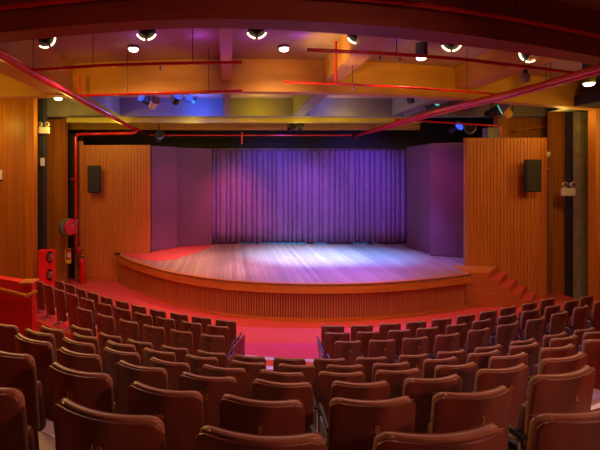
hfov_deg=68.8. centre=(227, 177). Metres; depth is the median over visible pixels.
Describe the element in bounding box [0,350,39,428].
cushion
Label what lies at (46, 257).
speaker
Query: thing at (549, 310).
cushion
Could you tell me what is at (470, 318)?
seat
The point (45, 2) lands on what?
pipe
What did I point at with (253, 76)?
beam
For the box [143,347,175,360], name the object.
cushion
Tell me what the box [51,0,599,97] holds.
ceiling
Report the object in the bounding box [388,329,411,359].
seat
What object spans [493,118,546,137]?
wall
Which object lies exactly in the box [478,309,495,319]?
cushion
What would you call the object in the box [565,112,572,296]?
wall column
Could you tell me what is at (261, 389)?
seat
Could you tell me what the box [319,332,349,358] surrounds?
seat
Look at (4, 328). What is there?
cushion
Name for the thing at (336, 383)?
cushion
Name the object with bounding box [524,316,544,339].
cushion
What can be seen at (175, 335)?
cushion
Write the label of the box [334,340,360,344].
cushion
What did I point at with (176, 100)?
lantern
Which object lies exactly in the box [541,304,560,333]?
seat
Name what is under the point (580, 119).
wall
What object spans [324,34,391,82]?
beam
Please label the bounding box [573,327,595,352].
seat
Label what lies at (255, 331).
floor
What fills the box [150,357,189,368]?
cushion
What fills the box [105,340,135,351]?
seat
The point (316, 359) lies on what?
cushion
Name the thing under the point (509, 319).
cushion
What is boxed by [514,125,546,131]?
wall rail
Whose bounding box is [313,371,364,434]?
seat
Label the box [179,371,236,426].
seat
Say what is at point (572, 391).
seat
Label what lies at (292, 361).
seat
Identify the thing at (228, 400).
cushion
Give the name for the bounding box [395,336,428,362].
seat
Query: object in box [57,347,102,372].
seat
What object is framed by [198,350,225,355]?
cushion
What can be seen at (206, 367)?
cushion
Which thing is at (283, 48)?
recessed light
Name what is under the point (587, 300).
cushion
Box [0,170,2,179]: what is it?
wall box
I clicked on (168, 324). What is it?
seat
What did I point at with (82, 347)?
seat
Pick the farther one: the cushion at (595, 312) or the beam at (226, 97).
the beam at (226, 97)
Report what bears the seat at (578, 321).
on the floor
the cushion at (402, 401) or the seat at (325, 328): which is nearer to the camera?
the cushion at (402, 401)
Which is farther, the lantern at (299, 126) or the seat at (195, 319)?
the lantern at (299, 126)
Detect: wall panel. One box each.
[79,145,150,280]
[151,146,176,250]
[177,148,211,245]
[407,144,429,253]
[430,142,462,256]
[463,138,546,297]
[547,112,564,293]
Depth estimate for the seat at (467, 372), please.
3.99 m
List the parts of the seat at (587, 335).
backrest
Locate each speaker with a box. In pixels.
[38,249,54,287]
[87,166,100,192]
[524,160,541,191]
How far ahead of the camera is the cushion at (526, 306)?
9.17 m
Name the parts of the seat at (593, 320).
frame, backrest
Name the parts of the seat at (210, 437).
backrest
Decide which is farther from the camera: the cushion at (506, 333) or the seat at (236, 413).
the cushion at (506, 333)
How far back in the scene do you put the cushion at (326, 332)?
7.03 m
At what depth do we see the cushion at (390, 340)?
6.39 m
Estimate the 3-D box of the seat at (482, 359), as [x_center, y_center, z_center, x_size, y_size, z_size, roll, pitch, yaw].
[2.952,2.473,5.110,0.588,0.874,0.314,0,0,5]
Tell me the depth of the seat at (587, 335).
5.66 m
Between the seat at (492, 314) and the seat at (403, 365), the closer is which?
the seat at (403, 365)
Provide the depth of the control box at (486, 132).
13.50 m
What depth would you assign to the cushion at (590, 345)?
4.61 m
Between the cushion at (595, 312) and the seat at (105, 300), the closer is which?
the cushion at (595, 312)
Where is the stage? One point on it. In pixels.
(309, 282)
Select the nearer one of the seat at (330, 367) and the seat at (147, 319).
the seat at (330, 367)
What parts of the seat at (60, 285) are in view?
backrest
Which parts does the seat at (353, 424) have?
armrest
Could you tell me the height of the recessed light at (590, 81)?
0.750 m
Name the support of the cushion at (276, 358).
on the seat at (292, 361)
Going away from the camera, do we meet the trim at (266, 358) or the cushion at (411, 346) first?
the cushion at (411, 346)
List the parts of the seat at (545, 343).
backrest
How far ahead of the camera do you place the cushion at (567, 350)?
4.40 m
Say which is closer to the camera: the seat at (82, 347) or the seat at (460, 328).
the seat at (82, 347)
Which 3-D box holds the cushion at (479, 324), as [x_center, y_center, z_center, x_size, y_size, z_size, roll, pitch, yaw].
[4.549,2.788,7.705,0.457,0.514,0.142,0,0,-21]
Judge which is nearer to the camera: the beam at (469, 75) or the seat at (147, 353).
the seat at (147, 353)
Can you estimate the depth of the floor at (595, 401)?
4.37 m
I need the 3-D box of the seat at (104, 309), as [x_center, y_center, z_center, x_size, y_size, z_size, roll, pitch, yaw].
[-2.503,2.968,8.789,0.307,0.874,0.529,0,0,-31]
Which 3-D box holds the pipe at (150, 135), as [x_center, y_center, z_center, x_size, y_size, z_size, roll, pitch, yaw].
[0.834,-2.038,15.600,7.328,1.024,0.050,0,0,0]
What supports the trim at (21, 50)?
attached to the ceiling at (168, 44)
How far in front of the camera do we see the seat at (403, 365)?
4.70 m
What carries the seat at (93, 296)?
on the floor at (255, 331)
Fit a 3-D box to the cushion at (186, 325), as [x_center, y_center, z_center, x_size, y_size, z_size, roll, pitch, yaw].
[-0.648,2.788,7.581,0.406,0.514,0.142,0,0,24]
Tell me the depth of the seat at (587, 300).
9.17 m
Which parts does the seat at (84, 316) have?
backrest, seat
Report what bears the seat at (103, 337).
on the floor
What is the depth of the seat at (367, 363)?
5.43 m
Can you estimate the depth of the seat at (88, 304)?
8.95 m
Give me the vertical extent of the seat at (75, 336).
0.874 m
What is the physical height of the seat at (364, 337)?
0.874 m
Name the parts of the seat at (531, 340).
backrest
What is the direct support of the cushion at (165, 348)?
on the seat at (180, 353)
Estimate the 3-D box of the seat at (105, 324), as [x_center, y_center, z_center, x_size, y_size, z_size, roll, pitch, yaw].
[-2.181,2.853,7.703,0.311,0.874,0.562,0,0,-33]
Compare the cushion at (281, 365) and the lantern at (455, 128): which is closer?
the cushion at (281, 365)
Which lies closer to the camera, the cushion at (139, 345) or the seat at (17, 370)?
the seat at (17, 370)
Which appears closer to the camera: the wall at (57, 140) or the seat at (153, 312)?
the seat at (153, 312)
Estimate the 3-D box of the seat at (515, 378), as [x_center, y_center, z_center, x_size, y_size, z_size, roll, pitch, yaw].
[1.982,1.833,3.252,0.579,0.874,0.313,0,0,7]
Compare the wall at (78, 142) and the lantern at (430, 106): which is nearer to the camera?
the lantern at (430, 106)
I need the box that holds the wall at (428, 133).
[47,118,492,251]
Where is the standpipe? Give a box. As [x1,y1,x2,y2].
[71,127,138,253]
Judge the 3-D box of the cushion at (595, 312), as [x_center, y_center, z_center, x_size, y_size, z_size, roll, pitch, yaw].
[7.379,2.673,8.528,0.492,0.514,0.142,0,0,-29]
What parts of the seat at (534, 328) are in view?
backrest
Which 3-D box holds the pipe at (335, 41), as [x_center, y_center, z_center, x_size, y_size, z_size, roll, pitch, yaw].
[1.976,-2.110,7.868,0.044,0.780,0.042,0,0,0]
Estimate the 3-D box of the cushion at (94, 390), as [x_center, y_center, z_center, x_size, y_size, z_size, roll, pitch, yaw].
[-0.860,1.353,2.497,0.456,0.514,0.142,0,0,24]
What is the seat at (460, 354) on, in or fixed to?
on the floor
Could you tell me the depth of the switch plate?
12.93 m
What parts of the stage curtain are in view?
curtain rail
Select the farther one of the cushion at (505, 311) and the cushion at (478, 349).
the cushion at (505, 311)
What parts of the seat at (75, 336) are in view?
backrest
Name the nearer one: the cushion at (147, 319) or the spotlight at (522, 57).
the spotlight at (522, 57)
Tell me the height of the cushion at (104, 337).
0.514 m
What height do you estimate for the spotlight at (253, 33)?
0.308 m
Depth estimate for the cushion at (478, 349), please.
5.77 m
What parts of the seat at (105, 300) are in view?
backrest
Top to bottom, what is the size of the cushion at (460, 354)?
0.514 m
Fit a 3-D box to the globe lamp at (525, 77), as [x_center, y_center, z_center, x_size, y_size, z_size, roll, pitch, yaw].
[5.673,-1.942,8.200,0.180,0.250,0.180,0,0,0]
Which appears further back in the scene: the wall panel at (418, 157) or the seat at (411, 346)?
the wall panel at (418, 157)
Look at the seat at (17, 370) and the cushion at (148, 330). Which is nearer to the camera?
the seat at (17, 370)
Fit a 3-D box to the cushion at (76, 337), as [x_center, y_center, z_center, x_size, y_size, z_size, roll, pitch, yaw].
[-1.866,2.293,5.604,0.455,0.514,0.142,0,0,27]
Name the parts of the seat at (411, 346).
backrest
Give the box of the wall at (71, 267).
[68,133,82,277]
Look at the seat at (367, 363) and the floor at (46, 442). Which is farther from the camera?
the seat at (367, 363)
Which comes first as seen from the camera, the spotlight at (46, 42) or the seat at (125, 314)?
the spotlight at (46, 42)
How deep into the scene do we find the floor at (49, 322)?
10.13 m
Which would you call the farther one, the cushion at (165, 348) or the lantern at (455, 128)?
the lantern at (455, 128)
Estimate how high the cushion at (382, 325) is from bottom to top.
0.514 m
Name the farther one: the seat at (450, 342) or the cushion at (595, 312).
the cushion at (595, 312)
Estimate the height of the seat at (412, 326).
0.874 m
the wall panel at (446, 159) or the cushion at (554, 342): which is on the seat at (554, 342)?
the cushion at (554, 342)
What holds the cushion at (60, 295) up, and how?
on the seat at (60, 295)
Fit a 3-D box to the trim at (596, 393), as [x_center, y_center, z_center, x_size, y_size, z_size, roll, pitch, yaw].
[0.819,2.277,4.096,6.329,0.026,1.329,0,0,2]
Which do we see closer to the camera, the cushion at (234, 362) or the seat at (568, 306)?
the cushion at (234, 362)
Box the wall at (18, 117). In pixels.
[0,98,36,278]
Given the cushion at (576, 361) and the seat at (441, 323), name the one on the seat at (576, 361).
the cushion at (576, 361)
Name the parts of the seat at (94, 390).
seat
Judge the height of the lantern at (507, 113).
0.780 m
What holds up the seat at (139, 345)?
on the floor
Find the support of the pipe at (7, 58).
hanging from the ceiling at (168, 44)
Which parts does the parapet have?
handrail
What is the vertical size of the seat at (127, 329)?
0.874 m
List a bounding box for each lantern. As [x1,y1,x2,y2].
[138,95,150,104]
[148,95,159,109]
[155,123,163,141]
[171,95,183,104]
[186,94,195,103]
[287,123,295,131]
[296,123,303,130]
[407,98,413,103]
[425,104,439,109]
[449,118,462,133]
[463,118,476,134]
[484,103,501,118]
[497,103,512,118]
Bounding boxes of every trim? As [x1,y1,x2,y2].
[0,39,72,93]
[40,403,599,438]
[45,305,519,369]
[66,96,119,114]
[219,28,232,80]
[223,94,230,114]
[245,355,313,361]
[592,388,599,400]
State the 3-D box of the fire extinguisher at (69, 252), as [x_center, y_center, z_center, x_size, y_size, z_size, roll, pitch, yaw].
[-5.236,2.551,14.152,0.264,0.505,0.165,0,0,0]
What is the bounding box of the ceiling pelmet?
[66,118,421,122]
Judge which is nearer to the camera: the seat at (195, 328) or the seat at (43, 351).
the seat at (43, 351)
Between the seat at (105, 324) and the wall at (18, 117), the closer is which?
the seat at (105, 324)
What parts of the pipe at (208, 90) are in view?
hanger rod, hanger rod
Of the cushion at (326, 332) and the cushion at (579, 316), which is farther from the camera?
the cushion at (579, 316)
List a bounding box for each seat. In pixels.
[0,323,18,352]
[0,350,45,449]
[0,387,34,449]
[15,333,54,420]
[24,328,57,361]
[36,281,44,313]
[39,325,64,348]
[43,283,55,318]
[48,361,117,449]
[53,396,165,449]
[54,288,67,324]
[55,280,65,292]
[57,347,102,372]
[61,337,95,353]
[65,283,75,293]
[66,292,80,329]
[70,324,92,335]
[71,332,102,367]
[76,287,87,302]
[76,306,95,336]
[80,297,96,323]
[87,291,100,324]
[96,313,116,335]
[97,302,113,316]
[98,332,121,372]
[100,295,114,318]
[102,347,140,412]
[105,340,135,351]
[114,307,132,335]
[115,300,131,315]
[116,359,167,413]
[118,318,140,343]
[126,338,152,365]
[128,380,203,449]
[131,304,146,321]
[133,312,153,341]
[142,324,166,350]
[142,347,175,366]
[149,308,166,326]
[149,357,189,389]
[156,316,175,346]
[160,345,188,361]
[169,329,193,354]
[170,312,188,330]
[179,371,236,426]
[181,321,201,355]
[184,354,218,374]
[192,316,211,333]
[195,424,327,449]
[196,350,226,367]
[200,333,234,367]
[201,364,246,397]
[206,324,238,359]
[215,319,244,355]
[219,393,304,434]
[229,360,265,398]
[234,354,265,364]
[251,378,312,432]
[258,369,304,382]
[272,357,305,371]
[278,363,315,396]
[310,395,415,449]
[313,358,345,412]
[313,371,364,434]
[317,325,343,358]
[318,380,390,447]
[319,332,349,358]
[326,364,363,372]
[327,340,361,364]
[351,324,372,340]
[356,331,380,357]
[356,356,387,382]
[361,339,395,363]
[372,361,409,381]
[373,422,507,449]
[375,368,421,397]
[379,323,400,339]
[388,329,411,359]
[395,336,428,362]
[398,353,428,372]
[403,373,461,432]
[406,320,425,337]
[416,326,438,357]
[421,356,458,377]
[427,384,512,442]
[428,332,460,358]
[431,317,451,334]
[434,361,477,391]
[436,349,465,364]
[445,323,467,349]
[455,313,474,340]
[459,327,490,362]
[466,318,491,341]
[467,349,500,368]
[472,363,528,437]
[474,344,502,355]
[478,309,496,345]
[488,352,528,368]
[489,313,516,343]
[489,322,518,355]
[496,305,515,325]
[506,338,535,355]
[507,364,595,449]
[508,341,539,380]
[516,301,536,322]
[517,308,539,340]
[517,316,545,346]
[525,351,586,402]
[526,343,575,395]
[526,408,599,449]
[538,297,554,317]
[539,332,567,350]
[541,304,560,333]
[544,311,567,334]
[549,334,577,353]
[560,299,577,334]
[565,305,588,336]
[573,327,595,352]
[577,295,593,319]
[578,331,599,351]
[581,339,599,389]
[586,301,599,331]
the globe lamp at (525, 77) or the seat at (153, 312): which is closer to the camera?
the globe lamp at (525, 77)
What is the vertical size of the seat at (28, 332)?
0.874 m
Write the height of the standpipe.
4.383 m
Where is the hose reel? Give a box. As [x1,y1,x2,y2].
[58,218,78,235]
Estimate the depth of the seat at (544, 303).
9.47 m
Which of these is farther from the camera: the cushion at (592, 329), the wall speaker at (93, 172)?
the wall speaker at (93, 172)
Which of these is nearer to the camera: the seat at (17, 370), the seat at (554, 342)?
the seat at (17, 370)
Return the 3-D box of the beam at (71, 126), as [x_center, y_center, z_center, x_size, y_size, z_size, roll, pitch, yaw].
[0.472,-2.175,16.100,13.344,0.750,0.200,0,0,0]
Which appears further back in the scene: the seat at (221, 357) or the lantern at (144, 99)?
the lantern at (144, 99)
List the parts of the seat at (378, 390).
armrest, frame, backrest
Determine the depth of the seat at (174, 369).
4.05 m
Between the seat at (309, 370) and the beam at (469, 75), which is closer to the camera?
the seat at (309, 370)
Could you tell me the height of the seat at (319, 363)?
0.874 m
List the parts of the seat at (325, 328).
frame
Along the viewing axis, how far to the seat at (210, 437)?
1.43 m
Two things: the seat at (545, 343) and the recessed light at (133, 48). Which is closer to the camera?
the seat at (545, 343)
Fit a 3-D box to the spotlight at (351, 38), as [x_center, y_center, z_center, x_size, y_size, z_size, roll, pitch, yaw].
[2.084,-2.355,7.000,0.323,0.389,0.280,0,0,0]
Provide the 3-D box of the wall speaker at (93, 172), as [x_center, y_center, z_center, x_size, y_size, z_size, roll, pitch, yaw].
[-4.562,0.042,14.772,0.431,0.934,0.396,0,0,0]
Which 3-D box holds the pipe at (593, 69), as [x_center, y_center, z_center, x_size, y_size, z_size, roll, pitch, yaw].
[5.465,-2.103,11.796,0.372,0.895,11.394,0,0,-4]
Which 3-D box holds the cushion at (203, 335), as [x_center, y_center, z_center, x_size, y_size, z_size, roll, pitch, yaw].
[-0.242,2.673,6.651,0.406,0.514,0.142,0,0,17]
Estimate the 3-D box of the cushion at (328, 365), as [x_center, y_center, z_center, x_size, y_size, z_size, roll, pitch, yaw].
[1.279,2.293,4.709,0.412,0.514,0.142,0,0,0]
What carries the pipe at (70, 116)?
hanging from the trim at (111, 104)
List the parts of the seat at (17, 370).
seat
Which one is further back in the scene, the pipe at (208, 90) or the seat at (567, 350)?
the pipe at (208, 90)
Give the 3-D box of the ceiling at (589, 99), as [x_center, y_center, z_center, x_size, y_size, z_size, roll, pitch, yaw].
[11.519,-2.010,11.050,4.962,0.280,2.300,0,0,0]
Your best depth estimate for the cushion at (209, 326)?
7.33 m
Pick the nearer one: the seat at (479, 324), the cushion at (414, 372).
the cushion at (414, 372)
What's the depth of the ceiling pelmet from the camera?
14.15 m
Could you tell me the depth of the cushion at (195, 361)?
4.87 m
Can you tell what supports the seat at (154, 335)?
on the floor
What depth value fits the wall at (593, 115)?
11.64 m
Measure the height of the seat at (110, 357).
0.874 m
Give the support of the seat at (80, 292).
on the floor at (255, 331)
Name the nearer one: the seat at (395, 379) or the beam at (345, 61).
the seat at (395, 379)
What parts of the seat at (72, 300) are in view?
backrest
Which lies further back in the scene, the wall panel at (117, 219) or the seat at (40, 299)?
the wall panel at (117, 219)
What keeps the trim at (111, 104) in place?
attached to the ceiling at (168, 44)
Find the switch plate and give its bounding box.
[40,158,44,165]
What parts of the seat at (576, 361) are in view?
backrest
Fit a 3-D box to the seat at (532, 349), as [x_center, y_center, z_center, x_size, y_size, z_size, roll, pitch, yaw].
[3.583,2.473,5.335,0.606,0.874,0.316,0,0,1]
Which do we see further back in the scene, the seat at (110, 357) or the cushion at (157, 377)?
the seat at (110, 357)
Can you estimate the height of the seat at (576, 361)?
0.874 m
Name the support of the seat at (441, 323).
on the floor at (255, 331)
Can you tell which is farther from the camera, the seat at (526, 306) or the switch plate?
the switch plate
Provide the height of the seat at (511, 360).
0.874 m
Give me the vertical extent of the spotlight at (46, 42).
0.338 m
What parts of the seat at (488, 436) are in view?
backrest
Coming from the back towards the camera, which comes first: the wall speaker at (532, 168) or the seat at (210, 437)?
the wall speaker at (532, 168)
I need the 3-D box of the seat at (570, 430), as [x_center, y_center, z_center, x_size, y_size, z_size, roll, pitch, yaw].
[1.318,1.300,1.745,0.588,0.874,0.398,0,0,-16]
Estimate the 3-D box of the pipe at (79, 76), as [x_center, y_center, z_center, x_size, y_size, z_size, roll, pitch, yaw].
[-3.049,-1.910,8.857,0.044,0.380,0.042,0,0,0]
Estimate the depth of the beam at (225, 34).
6.98 m
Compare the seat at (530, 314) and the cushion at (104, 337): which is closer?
the cushion at (104, 337)
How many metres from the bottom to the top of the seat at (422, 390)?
0.874 m
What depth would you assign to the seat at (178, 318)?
8.45 m
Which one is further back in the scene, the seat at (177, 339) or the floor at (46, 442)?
the seat at (177, 339)
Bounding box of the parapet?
[0,276,38,334]
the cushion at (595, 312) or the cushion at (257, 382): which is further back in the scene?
the cushion at (595, 312)
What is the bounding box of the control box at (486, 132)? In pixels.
[482,128,501,137]
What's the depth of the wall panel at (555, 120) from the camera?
13.30 m
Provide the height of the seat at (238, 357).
0.874 m
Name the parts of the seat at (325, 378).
frame, armrest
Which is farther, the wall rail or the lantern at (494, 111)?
the wall rail
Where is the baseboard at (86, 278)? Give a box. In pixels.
[85,277,119,280]
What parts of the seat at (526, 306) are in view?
backrest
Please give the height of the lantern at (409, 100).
0.445 m
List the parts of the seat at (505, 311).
backrest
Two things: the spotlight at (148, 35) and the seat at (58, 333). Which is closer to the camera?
the seat at (58, 333)
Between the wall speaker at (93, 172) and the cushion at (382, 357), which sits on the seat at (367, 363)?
the cushion at (382, 357)
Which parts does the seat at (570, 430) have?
backrest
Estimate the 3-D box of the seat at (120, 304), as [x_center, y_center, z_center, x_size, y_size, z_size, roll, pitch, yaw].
[-2.306,3.113,9.471,0.307,0.874,0.529,0,0,-30]
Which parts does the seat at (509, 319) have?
backrest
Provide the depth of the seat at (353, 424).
2.11 m
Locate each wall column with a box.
[37,98,46,278]
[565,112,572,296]
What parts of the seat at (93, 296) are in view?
backrest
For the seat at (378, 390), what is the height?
0.874 m
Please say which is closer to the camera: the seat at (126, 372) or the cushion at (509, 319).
the seat at (126, 372)
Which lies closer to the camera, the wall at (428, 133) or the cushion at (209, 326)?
the cushion at (209, 326)
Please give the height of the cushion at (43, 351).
0.514 m
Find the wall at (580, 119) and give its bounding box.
[573,112,587,299]
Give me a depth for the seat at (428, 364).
4.82 m
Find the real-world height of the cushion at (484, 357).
0.514 m
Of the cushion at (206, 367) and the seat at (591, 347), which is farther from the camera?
the seat at (591, 347)
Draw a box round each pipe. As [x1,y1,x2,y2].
[0,0,599,37]
[0,40,147,135]
[31,28,241,71]
[70,116,105,116]
[79,50,241,97]
[79,76,80,94]
[150,135,351,135]
[284,66,494,94]
[306,38,573,73]
[335,41,336,82]
[354,62,599,136]
[370,72,599,132]
[395,115,501,135]
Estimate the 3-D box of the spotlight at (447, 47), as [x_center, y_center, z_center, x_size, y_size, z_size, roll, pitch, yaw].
[3.606,-2.294,7.000,0.323,0.511,0.280,0,0,0]
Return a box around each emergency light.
[38,122,49,133]
[561,182,576,195]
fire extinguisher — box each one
[65,248,72,263]
[77,255,85,283]
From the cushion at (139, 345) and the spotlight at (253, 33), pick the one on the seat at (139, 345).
the cushion at (139, 345)
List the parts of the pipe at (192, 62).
hanger rod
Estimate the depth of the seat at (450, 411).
2.18 m
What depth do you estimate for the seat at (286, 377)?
3.83 m
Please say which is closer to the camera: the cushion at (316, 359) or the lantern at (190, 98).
the cushion at (316, 359)
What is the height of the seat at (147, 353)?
0.874 m
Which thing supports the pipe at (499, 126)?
hanging from the ceiling at (168, 44)
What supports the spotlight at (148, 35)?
hanging from the ceiling at (168, 44)
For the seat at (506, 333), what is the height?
0.874 m
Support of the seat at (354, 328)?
on the floor at (255, 331)
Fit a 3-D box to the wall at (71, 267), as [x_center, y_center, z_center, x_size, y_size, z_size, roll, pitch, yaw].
[-5.569,0.990,15.525,0.609,5.180,0.250,0,0,0]
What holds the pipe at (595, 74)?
hanging from the ceiling at (168, 44)
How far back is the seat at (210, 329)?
7.34 m
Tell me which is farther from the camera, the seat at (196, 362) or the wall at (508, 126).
the wall at (508, 126)
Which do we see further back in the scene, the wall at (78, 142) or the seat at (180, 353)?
the wall at (78, 142)
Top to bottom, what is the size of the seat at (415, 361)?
0.874 m
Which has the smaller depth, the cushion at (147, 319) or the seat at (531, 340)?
the seat at (531, 340)
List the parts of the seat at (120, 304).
backrest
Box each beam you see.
[0,0,599,64]
[0,59,599,110]
[61,118,419,129]
[293,95,327,114]
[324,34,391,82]
[392,97,450,114]
[455,49,556,88]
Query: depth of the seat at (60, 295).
9.73 m
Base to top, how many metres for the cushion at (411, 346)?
0.514 m
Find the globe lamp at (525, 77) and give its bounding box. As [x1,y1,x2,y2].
[520,69,530,82]
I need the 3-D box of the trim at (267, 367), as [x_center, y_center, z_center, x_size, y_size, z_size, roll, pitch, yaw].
[1.871,3.412,9.293,14.005,0.026,3.548,0,0,5]
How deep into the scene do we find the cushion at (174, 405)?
2.20 m
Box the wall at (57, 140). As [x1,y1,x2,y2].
[47,119,67,283]
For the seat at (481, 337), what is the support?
on the floor
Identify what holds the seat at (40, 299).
on the floor at (49, 322)
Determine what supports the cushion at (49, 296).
on the seat at (49, 296)
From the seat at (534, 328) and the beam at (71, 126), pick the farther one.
the beam at (71, 126)
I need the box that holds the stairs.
[453,266,535,306]
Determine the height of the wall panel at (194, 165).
3.747 m
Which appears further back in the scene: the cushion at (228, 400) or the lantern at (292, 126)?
the lantern at (292, 126)
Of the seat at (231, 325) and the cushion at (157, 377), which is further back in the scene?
the seat at (231, 325)
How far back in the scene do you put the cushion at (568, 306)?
8.82 m
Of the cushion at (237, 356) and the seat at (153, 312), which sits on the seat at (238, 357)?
the cushion at (237, 356)
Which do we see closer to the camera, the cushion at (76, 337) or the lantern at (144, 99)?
the cushion at (76, 337)
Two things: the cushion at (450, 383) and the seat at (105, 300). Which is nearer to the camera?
the cushion at (450, 383)
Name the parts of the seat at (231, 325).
backrest, panel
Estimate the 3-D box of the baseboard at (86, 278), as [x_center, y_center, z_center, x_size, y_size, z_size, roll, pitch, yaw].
[-4.479,3.510,14.960,1.403,0.140,0.060,0,0,0]
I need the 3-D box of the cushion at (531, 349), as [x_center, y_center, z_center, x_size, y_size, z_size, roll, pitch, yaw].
[3.647,2.293,5.293,0.492,0.514,0.142,0,0,-20]
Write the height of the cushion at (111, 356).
0.514 m
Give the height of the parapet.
1.742 m
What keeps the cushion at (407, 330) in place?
on the seat at (398, 336)
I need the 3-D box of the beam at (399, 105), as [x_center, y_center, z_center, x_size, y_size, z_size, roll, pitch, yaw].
[5.500,-2.275,12.072,0.500,0.550,3.377,0,0,0]
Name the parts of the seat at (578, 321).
frame, backrest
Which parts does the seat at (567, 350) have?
seat, backrest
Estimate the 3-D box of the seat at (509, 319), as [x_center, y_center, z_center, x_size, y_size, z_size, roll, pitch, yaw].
[5.107,2.968,8.009,0.606,0.874,0.316,0,0,-3]
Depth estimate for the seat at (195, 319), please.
8.23 m
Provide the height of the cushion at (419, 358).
0.514 m
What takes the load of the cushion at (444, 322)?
on the seat at (441, 323)
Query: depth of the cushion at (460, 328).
7.40 m
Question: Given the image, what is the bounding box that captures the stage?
[114,242,470,321]
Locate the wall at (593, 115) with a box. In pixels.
[588,109,599,307]
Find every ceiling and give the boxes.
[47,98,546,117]
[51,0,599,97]
[547,90,599,111]
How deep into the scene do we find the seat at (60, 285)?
11.13 m
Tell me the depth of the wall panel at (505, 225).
12.84 m
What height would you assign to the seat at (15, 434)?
0.874 m
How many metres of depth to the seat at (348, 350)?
6.34 m
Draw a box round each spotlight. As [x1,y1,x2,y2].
[38,37,55,48]
[136,29,155,40]
[247,29,266,38]
[347,34,356,43]
[440,43,461,51]
[517,53,534,62]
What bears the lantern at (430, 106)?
hanging from the ceiling at (168, 44)
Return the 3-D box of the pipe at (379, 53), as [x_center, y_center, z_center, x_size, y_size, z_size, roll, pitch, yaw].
[3.358,-2.085,6.308,4.716,0.930,0.226,0,0,-15]
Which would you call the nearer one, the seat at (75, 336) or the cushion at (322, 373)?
the cushion at (322, 373)
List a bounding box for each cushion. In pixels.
[0,323,18,333]
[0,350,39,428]
[17,333,54,362]
[41,325,64,336]
[44,283,54,305]
[50,361,114,412]
[54,288,66,311]
[73,332,99,355]
[100,332,121,343]
[104,347,140,365]
[118,359,167,388]
[127,338,152,349]
[131,380,203,421]
[135,312,152,325]
[143,324,164,335]
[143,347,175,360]
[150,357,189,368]
[162,345,188,353]
[170,329,192,340]
[180,371,235,381]
[182,321,201,329]
[186,354,218,366]
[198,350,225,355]
[201,333,224,337]
[202,364,245,371]
[207,324,228,328]
[221,393,302,406]
[231,360,265,365]
[235,354,265,358]
[253,378,311,386]
[260,369,303,375]
[274,357,304,359]
[279,363,313,367]
[314,358,345,360]
[319,371,364,375]
[325,332,347,333]
[326,364,361,367]
[328,395,414,406]
[331,380,388,386]
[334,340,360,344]
[356,331,378,338]
[356,356,386,359]
[369,339,393,342]
[375,368,420,378]
[379,323,399,327]
[388,329,409,332]
[398,353,427,362]
[402,336,427,354]
[403,373,459,395]
[416,326,436,336]
[431,317,449,326]
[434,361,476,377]
[436,349,465,358]
[445,323,466,334]
[466,327,489,358]
[467,349,499,362]
[471,318,490,329]
[474,344,500,352]
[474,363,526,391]
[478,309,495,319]
[495,322,516,344]
[496,313,514,330]
[499,305,514,315]
[508,341,537,355]
[509,338,533,347]
[520,301,535,318]
[520,308,537,335]
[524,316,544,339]
[537,343,574,374]
[538,351,584,374]
[544,304,559,316]
[549,334,576,346]
[562,299,577,311]
[571,305,587,333]
[573,327,594,333]
[579,295,592,306]
[581,339,599,352]
[591,301,599,325]
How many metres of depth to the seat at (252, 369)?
4.72 m
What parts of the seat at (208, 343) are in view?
backrest, panel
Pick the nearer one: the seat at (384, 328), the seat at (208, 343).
the seat at (208, 343)
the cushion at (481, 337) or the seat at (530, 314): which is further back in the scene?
the seat at (530, 314)
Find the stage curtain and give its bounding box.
[212,148,406,243]
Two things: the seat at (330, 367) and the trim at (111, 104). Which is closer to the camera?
the seat at (330, 367)
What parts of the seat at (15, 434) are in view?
backrest, seat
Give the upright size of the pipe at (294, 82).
0.930 m
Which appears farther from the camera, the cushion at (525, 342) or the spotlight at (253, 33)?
the spotlight at (253, 33)
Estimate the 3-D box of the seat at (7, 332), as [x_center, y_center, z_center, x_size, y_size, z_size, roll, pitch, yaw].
[-2.713,2.179,5.262,0.316,0.874,0.606,0,0,-41]
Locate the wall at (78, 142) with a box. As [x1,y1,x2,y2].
[75,141,83,278]
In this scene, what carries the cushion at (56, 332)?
on the seat at (58, 333)
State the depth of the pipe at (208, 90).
8.67 m
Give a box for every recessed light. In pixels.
[128,45,138,51]
[278,45,289,51]
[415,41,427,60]
[582,63,595,85]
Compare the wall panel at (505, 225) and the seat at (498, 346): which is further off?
the wall panel at (505, 225)
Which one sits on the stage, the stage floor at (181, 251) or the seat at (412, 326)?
the stage floor at (181, 251)
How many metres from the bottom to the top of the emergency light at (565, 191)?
0.408 m
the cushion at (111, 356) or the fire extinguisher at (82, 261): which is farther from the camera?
the fire extinguisher at (82, 261)
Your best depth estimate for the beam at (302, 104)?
12.11 m
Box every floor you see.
[36,278,578,365]
[36,306,271,370]
[38,431,54,449]
[122,245,212,260]
[245,343,318,358]
[591,398,599,405]
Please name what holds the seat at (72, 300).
on the floor at (49, 322)
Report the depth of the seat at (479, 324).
7.62 m
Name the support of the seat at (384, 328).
on the floor at (255, 331)
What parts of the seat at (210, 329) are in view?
backrest, panel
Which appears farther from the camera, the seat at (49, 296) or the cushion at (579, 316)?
the seat at (49, 296)
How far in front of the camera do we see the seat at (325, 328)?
7.80 m
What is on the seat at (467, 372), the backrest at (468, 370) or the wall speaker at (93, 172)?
the backrest at (468, 370)
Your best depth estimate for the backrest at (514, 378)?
3.13 m
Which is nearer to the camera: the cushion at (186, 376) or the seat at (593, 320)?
the cushion at (186, 376)

